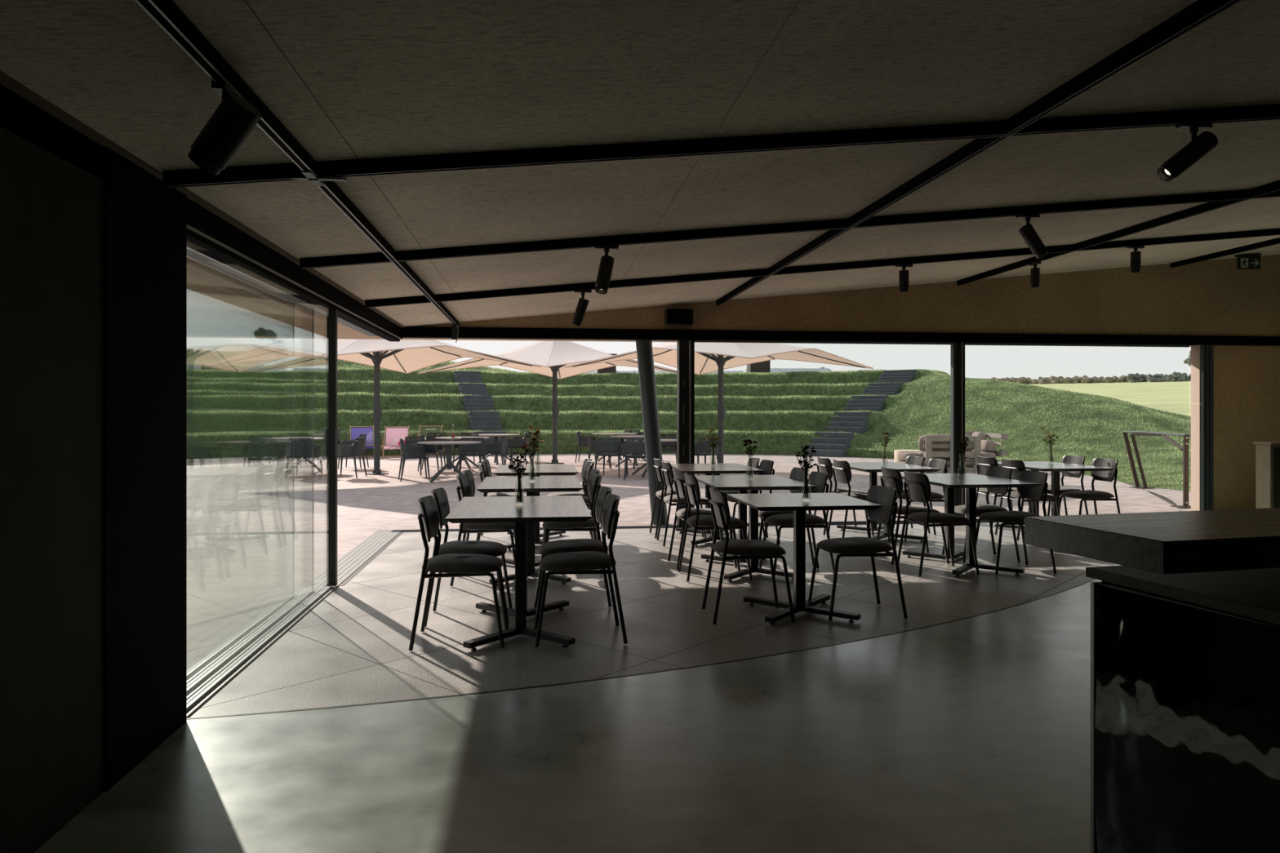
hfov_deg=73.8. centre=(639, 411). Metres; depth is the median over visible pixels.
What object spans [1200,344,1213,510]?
jamb
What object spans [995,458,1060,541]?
dining chair
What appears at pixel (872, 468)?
dining table
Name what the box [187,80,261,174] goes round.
track spotlight
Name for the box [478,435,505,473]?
armchair
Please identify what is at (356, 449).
armchair
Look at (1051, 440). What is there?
flower vase
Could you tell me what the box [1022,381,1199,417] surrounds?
field
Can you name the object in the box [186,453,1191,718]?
paving
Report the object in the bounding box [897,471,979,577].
dining chair
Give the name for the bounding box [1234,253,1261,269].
exit sign
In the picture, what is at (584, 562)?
dining chair
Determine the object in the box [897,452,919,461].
cushion
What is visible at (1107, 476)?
dining chair
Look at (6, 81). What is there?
trim
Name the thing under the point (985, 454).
cushion
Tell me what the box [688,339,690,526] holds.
window
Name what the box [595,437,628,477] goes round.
armchair
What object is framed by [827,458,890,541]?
dining chair
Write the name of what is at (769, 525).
window sill
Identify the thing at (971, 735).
floor
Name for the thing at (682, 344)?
mullion
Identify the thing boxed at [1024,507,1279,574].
countertop
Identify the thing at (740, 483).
dining table
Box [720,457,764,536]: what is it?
dining chair
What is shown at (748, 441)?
flower vase
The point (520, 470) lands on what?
flower vase
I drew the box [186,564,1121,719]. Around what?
trim
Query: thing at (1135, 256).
track spotlight
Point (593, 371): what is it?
shed
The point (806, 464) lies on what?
flower vase
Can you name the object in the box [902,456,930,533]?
dining chair
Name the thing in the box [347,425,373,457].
deckchair
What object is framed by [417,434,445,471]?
armchair
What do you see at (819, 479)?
dining chair
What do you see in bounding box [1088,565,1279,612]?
countertop
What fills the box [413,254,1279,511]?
wall
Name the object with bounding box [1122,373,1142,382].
tree
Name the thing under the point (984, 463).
dining chair
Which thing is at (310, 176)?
coupler
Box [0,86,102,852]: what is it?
wall
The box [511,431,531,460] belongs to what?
armchair
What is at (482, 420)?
stone stairway
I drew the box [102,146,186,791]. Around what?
wall panel
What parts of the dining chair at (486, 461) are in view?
backrest, seat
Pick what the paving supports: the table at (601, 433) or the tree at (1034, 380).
the table at (601, 433)
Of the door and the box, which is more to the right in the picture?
the box
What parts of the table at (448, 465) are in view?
leg, leg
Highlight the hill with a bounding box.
[186,349,1191,491]
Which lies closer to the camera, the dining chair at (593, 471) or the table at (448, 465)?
the dining chair at (593, 471)
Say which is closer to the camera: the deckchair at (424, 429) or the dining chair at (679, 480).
the dining chair at (679, 480)
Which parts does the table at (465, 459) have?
leg, leg, leg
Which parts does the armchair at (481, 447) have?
leg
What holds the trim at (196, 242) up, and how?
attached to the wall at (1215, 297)
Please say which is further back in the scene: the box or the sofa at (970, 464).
the sofa at (970, 464)
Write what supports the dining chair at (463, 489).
on the paving
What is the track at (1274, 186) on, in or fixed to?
attached to the ceiling
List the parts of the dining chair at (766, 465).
leg, seat, leg, backrest, leg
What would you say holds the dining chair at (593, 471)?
on the paving
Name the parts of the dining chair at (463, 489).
leg, backrest, leg, seat rail, seat, leg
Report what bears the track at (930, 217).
hanging from the ceiling
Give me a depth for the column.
10.01 m
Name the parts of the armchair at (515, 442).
leg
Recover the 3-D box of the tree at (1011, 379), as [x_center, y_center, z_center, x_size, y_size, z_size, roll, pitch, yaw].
[117.013,-9.385,268.232,4.663,2.956,4.617,0,0,-7]
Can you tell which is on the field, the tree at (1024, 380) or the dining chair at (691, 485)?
the tree at (1024, 380)
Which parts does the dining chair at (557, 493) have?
seat, backrest, leg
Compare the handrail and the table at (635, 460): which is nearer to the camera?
the handrail
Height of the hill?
3.513 m
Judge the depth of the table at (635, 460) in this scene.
20.04 m
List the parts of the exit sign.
doorway, panel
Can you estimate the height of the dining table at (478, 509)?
0.750 m
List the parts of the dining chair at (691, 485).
leg, frame, backrest, leg, seat, seat rail, leg, leg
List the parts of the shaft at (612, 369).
casing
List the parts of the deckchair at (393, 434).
frame rail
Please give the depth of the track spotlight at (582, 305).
7.39 m
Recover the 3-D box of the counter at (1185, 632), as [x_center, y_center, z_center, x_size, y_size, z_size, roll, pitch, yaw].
[2.675,0.780,1.134,3.200,1.100,2.622,0,0,-14]
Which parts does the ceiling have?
panel, panel, panel, panel, panel, panel, panel, panel, panel, panel, panel, panel, panel, panel, panel, panel, panel, panel, panel, panel, panel, panel, panel, panel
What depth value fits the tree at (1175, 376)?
256.68 m
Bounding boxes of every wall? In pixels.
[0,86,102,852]
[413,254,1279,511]
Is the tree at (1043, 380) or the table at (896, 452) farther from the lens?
the tree at (1043, 380)
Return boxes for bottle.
[514,480,524,506]
[800,479,811,501]
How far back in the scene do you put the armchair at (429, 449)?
18.05 m
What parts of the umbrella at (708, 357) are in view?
canopy panel, canopy panel, canopy panel, canopy panel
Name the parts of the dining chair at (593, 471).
leg, backrest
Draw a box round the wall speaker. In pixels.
[664,308,693,325]
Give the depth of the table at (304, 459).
18.47 m
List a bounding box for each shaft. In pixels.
[597,353,617,373]
[746,360,769,373]
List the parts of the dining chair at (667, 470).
leg, frame, backrest, leg, seat, seat rail, leg, leg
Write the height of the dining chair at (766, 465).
0.823 m
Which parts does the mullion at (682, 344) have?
latch plate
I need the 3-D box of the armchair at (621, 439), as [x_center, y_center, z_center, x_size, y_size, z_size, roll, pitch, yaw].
[-0.247,0.931,23.610,0.568,0.802,0.553,0,0,8]
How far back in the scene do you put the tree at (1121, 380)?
266.70 m
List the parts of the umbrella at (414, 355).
canopy panel, canopy panel, plate, canopy panel, canopy panel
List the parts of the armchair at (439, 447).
leg, leg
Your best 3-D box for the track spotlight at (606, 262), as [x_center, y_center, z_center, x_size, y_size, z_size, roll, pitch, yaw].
[-0.213,-0.902,5.436,0.152,0.314,0.139,0,0,-7]
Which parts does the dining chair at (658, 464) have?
leg, backrest, leg, seat, leg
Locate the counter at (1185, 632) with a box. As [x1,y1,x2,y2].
[1024,507,1279,852]
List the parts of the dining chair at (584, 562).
leg, leg, seat, seat rail, backrest, leg, frame, leg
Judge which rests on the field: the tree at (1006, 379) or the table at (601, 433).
the tree at (1006, 379)
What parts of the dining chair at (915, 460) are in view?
backrest, leg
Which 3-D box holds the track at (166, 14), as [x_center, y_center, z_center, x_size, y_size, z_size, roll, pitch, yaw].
[-1.112,-0.959,1.796,0.041,0.064,15.430,0,0,-7]
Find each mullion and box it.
[676,338,688,527]
[950,342,964,517]
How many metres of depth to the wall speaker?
9.63 m
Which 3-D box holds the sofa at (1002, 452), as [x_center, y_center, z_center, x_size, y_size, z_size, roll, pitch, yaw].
[7.680,0.895,19.178,0.660,0.870,1.200,0,0,-2]
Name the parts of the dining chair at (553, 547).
leg, seat, leg, backrest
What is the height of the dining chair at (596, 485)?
0.823 m
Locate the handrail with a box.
[1122,431,1191,507]
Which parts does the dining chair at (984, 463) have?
leg, frame, backrest, leg, seat, leg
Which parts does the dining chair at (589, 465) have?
seat, leg, backrest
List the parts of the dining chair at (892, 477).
leg, frame, backrest, leg, seat, leg, leg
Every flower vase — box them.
[507,447,528,506]
[520,431,540,482]
[528,425,546,467]
[704,427,720,466]
[743,439,757,479]
[795,445,817,501]
[879,432,890,465]
[955,434,969,477]
[1040,427,1060,462]
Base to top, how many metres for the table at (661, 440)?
0.743 m
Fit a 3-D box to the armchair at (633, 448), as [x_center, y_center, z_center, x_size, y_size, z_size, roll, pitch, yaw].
[-0.027,0.931,16.690,0.568,0.802,0.553,0,0,2]
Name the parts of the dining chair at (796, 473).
leg, seat, backrest, leg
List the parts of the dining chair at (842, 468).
leg, frame, backrest, leg, seat, leg, leg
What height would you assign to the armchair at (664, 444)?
0.802 m
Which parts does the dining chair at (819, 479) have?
leg, leg, seat, seat rail, leg, backrest, leg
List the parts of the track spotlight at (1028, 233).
stem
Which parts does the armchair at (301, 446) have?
leg, leg, seat, leg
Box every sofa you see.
[923,435,981,473]
[964,431,1007,466]
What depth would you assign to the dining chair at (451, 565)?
4.79 m
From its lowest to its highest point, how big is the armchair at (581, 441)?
0.802 m
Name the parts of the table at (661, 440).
leg, leg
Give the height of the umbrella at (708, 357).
3.250 m
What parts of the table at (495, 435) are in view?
leg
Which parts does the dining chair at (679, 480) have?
leg, frame, backrest, leg, seat, leg, leg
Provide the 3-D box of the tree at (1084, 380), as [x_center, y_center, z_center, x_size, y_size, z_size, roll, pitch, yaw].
[135.769,-9.024,257.849,4.732,2.624,4.438,0,0,-7]
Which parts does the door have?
rail, rail, rail, handle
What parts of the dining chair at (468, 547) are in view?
leg, backrest, leg, seat, leg, leg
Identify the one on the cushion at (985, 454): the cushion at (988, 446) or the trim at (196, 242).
the cushion at (988, 446)
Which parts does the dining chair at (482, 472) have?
leg, backrest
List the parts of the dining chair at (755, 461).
seat, backrest, leg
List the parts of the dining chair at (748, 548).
leg, frame, backrest, leg, seat, seat rail, leg, leg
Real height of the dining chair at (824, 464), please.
0.823 m
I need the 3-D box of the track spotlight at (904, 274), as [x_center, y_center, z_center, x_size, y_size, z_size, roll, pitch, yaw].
[2.400,-1.212,7.758,0.150,0.248,0.091,0,0,-7]
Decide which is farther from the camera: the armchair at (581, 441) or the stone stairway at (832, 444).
the stone stairway at (832, 444)
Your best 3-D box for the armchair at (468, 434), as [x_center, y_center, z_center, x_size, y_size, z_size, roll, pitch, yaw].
[-4.245,0.931,20.910,0.568,0.802,0.553,0,0,5]
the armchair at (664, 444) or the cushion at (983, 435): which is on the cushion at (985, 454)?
the cushion at (983, 435)
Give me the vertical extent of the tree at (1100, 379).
2.739 m
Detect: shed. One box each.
[583,370,744,373]
[744,367,832,373]
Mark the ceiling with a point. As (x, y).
(347, 79)
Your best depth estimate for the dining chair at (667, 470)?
8.44 m
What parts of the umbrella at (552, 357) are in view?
canopy panel, canopy panel, plate, canopy panel, canopy panel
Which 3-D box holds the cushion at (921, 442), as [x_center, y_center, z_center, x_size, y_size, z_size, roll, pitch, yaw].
[6.724,0.710,18.699,1.240,0.402,0.198,0,0,-1]
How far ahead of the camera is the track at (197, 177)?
3.57 m
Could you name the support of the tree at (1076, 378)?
on the field
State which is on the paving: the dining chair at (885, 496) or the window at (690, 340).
the dining chair at (885, 496)
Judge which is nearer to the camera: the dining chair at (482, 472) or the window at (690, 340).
the dining chair at (482, 472)
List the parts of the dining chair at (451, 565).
leg, frame, backrest, leg, seat rail, seat, leg, leg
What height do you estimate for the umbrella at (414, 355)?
3.250 m
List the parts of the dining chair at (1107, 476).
leg, seat, leg, seat rail, backrest, leg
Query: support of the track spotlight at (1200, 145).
hanging from the track at (197, 177)
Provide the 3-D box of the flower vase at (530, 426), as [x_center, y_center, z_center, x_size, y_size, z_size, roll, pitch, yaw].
[-1.071,0.363,8.822,0.175,0.434,0.196,0,0,-31]
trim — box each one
[0,70,404,327]
[0,84,402,339]
[186,224,400,338]
[186,228,399,342]
[186,246,377,336]
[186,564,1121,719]
[338,532,403,586]
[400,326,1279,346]
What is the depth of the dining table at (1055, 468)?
9.02 m
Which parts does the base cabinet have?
door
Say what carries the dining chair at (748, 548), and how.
on the paving
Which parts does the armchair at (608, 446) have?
leg, leg, seat, leg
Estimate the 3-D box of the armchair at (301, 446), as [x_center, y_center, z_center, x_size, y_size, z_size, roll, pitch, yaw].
[-6.802,0.931,17.290,0.568,0.802,0.553,0,0,0]
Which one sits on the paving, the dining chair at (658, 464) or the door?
the dining chair at (658, 464)
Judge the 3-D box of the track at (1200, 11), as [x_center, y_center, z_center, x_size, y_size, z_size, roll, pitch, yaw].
[1.804,-1.243,2.143,0.041,0.064,15.430,0,0,-7]
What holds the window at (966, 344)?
in the wall at (1215, 297)
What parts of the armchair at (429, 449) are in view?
leg, seat, leg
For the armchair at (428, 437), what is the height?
0.802 m
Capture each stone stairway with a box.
[453,370,509,455]
[805,369,917,457]
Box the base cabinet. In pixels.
[1253,441,1279,508]
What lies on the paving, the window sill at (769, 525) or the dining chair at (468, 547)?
the dining chair at (468, 547)
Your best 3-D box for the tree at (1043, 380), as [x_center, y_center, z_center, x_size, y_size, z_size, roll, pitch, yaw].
[122.522,-8.881,258.267,4.042,3.032,4.277,0,0,-7]
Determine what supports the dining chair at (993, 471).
on the paving
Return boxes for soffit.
[186,255,1191,346]
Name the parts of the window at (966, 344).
rail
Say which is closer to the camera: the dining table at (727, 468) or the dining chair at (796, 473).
the dining chair at (796, 473)
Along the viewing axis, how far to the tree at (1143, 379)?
266.83 m
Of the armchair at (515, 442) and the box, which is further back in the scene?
the armchair at (515, 442)
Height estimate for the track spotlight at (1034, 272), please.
0.248 m
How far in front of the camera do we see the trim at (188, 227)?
4.87 m
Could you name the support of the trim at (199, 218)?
attached to the wall at (51, 208)
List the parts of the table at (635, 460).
leg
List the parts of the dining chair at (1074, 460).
leg, seat, leg, backrest, leg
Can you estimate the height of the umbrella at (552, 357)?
3.250 m
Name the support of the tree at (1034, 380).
on the field
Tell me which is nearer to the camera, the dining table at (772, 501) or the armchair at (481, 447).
the dining table at (772, 501)
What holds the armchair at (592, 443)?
on the paving
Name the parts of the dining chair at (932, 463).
leg, seat, seat rail, leg, backrest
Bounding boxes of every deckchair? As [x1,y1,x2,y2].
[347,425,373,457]
[381,425,411,458]
[416,425,444,456]
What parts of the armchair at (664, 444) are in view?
seat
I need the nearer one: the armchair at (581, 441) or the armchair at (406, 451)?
the armchair at (406, 451)
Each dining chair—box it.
[408,495,508,650]
[425,487,512,626]
[449,474,515,586]
[462,469,475,540]
[475,462,488,540]
[479,458,526,540]
[533,486,618,622]
[533,493,627,647]
[540,468,599,559]
[542,461,595,542]
[542,472,604,582]
[543,457,594,539]
[648,457,703,537]
[656,460,713,546]
[667,468,737,569]
[677,472,752,582]
[702,487,795,624]
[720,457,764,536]
[721,459,780,544]
[746,466,813,565]
[759,471,834,576]
[808,484,907,621]
[813,456,867,535]
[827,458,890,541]
[876,466,949,564]
[891,458,947,541]
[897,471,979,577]
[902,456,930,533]
[942,466,1020,563]
[976,456,1031,533]
[976,470,1056,574]
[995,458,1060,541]
[1027,455,1088,515]
[1060,457,1120,515]
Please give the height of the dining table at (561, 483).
0.750 m
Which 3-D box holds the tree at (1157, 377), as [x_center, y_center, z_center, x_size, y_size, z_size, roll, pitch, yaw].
[155.638,-9.791,257.777,4.332,3.314,4.720,0,0,-7]
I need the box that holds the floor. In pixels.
[34,578,1102,852]
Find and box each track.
[134,0,459,327]
[162,103,1279,188]
[298,189,1279,268]
[364,228,1279,307]
[715,0,1242,306]
[956,180,1279,285]
[1169,237,1279,267]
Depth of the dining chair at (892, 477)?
7.42 m
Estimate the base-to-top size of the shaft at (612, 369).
1.060 m
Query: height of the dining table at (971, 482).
0.750 m
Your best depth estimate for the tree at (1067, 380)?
256.43 m
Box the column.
[635,340,667,524]
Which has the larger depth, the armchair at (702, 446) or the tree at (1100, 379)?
the tree at (1100, 379)
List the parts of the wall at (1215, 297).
cladding panel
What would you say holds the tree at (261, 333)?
on the field
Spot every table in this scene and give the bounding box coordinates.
[275,437,323,473]
[417,440,480,482]
[435,436,488,471]
[444,495,591,650]
[471,434,519,465]
[476,475,582,586]
[493,464,578,550]
[591,432,636,462]
[609,435,646,468]
[623,439,676,477]
[671,462,764,546]
[694,475,816,581]
[726,493,882,624]
[831,462,941,542]
[893,449,921,462]
[901,473,1043,576]
[995,461,1115,528]
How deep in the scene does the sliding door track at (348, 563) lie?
5.35 m
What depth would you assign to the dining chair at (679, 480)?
7.26 m
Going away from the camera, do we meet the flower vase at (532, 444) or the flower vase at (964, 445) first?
the flower vase at (532, 444)
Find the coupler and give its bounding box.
[292,170,347,186]
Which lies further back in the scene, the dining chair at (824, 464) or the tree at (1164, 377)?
the tree at (1164, 377)
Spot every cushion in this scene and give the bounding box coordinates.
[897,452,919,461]
[914,451,968,459]
[918,434,974,452]
[968,450,995,458]
[972,431,986,439]
[981,440,995,452]
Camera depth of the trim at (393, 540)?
7.55 m
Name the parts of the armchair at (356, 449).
leg, leg, leg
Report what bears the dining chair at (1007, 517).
on the paving
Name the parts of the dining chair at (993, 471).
leg, seat, leg, backrest, leg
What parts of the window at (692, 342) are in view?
rail, rail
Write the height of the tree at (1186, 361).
7.009 m
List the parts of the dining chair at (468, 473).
leg, backrest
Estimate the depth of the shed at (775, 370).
83.92 m
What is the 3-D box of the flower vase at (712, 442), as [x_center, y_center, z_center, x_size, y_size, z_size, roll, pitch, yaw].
[0.771,0.374,9.008,0.170,0.411,0.157,0,0,-10]
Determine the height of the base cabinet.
1.062 m
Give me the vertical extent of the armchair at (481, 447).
0.802 m
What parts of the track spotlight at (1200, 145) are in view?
stem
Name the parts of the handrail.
post, post, plate, rail, rail, rail, plate, post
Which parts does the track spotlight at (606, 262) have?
stem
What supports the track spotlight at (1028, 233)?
hanging from the track at (930, 217)
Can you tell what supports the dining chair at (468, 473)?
on the paving
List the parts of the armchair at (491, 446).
leg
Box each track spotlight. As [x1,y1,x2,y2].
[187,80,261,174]
[572,289,591,326]
[594,244,618,294]
[895,263,912,292]
[1016,213,1048,259]
[1029,261,1041,287]
[1126,245,1144,272]
[1156,120,1217,182]
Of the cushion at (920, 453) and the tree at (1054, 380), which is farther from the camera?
the tree at (1054, 380)
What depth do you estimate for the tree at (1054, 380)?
266.70 m
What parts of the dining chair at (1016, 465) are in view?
leg, frame, backrest, leg, seat, leg, seat rail, leg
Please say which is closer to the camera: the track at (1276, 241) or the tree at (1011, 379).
the track at (1276, 241)
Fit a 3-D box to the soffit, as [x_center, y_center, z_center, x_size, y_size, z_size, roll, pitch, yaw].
[4.713,-1.031,2.711,14.800,0.378,16.270,0,0,-7]
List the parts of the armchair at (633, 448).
leg, leg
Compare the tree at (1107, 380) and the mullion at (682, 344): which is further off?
the tree at (1107, 380)
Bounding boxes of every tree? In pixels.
[253,327,283,344]
[995,377,1010,382]
[1007,377,1017,382]
[1016,377,1032,384]
[1026,377,1042,383]
[1038,377,1051,383]
[1048,375,1064,383]
[1059,377,1076,383]
[1071,375,1088,382]
[1080,377,1098,383]
[1091,376,1105,382]
[1102,376,1118,382]
[1111,374,1128,382]
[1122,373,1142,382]
[1139,373,1147,382]
[1146,373,1164,382]
[1161,373,1168,382]
[1165,371,1186,382]
[1181,373,1191,381]
[1183,350,1191,366]
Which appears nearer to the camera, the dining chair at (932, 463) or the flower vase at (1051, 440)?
the dining chair at (932, 463)
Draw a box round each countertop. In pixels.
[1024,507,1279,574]
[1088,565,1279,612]
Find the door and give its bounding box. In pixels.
[186,293,342,711]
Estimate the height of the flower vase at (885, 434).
0.352 m
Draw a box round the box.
[451,324,458,342]
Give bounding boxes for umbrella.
[207,337,541,475]
[417,341,676,464]
[564,342,873,463]
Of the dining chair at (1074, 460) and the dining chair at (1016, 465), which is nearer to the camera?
the dining chair at (1016, 465)
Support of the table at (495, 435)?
on the paving
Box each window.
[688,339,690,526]
[690,339,951,525]
[964,342,1189,520]
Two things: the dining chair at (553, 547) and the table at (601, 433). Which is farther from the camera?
the table at (601, 433)
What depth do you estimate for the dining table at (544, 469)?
8.44 m
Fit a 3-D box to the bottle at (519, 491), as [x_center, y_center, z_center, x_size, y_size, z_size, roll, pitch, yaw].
[-0.743,0.479,5.257,0.063,0.202,0.063,0,0,16]
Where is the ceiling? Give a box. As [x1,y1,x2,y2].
[0,0,1279,326]
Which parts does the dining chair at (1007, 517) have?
leg, leg, seat, seat rail, leg, backrest, leg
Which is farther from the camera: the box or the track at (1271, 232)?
the box
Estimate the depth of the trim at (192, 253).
5.58 m
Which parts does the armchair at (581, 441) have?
leg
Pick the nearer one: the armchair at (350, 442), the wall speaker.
the wall speaker
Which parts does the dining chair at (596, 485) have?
leg, seat, seat rail, leg, backrest, leg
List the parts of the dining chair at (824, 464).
leg, frame, backrest, leg, seat, leg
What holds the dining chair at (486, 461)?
on the paving
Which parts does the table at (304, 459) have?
leg, leg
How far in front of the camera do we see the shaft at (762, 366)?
33.11 m
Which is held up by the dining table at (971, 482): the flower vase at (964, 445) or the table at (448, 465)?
the flower vase at (964, 445)
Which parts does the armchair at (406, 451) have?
leg, leg, seat, leg, leg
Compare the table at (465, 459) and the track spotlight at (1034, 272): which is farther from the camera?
the table at (465, 459)
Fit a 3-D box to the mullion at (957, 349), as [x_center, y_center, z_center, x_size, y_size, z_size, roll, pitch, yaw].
[3.804,0.253,10.234,0.137,2.155,0.134,0,0,-7]
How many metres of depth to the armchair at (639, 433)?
21.84 m
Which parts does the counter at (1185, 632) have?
gloss panel, head rail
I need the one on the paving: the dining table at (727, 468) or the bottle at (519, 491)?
the dining table at (727, 468)
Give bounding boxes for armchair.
[285,437,323,477]
[337,433,368,468]
[337,437,366,478]
[398,438,430,481]
[402,435,439,475]
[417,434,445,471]
[425,432,449,460]
[453,432,479,466]
[457,437,486,471]
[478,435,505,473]
[505,432,531,465]
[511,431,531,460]
[574,431,599,462]
[587,434,611,469]
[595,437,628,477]
[619,430,640,459]
[623,438,645,479]
[635,431,644,464]
[660,434,676,462]
[694,436,719,475]
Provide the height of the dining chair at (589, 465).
0.823 m
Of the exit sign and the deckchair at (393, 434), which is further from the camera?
the deckchair at (393, 434)
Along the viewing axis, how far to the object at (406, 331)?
9.98 m
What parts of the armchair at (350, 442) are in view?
leg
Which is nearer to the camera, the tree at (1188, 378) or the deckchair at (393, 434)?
the deckchair at (393, 434)
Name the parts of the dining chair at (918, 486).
leg, frame, backrest, leg, seat, seat rail, leg, leg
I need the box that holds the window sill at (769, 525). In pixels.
[391,520,995,532]
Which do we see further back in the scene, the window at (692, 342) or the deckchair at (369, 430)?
the deckchair at (369, 430)
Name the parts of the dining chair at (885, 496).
leg, leg, seat, seat rail, leg, backrest, leg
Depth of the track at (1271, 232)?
7.63 m
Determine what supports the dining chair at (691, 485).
on the paving
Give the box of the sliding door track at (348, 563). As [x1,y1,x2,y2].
[186,529,400,717]

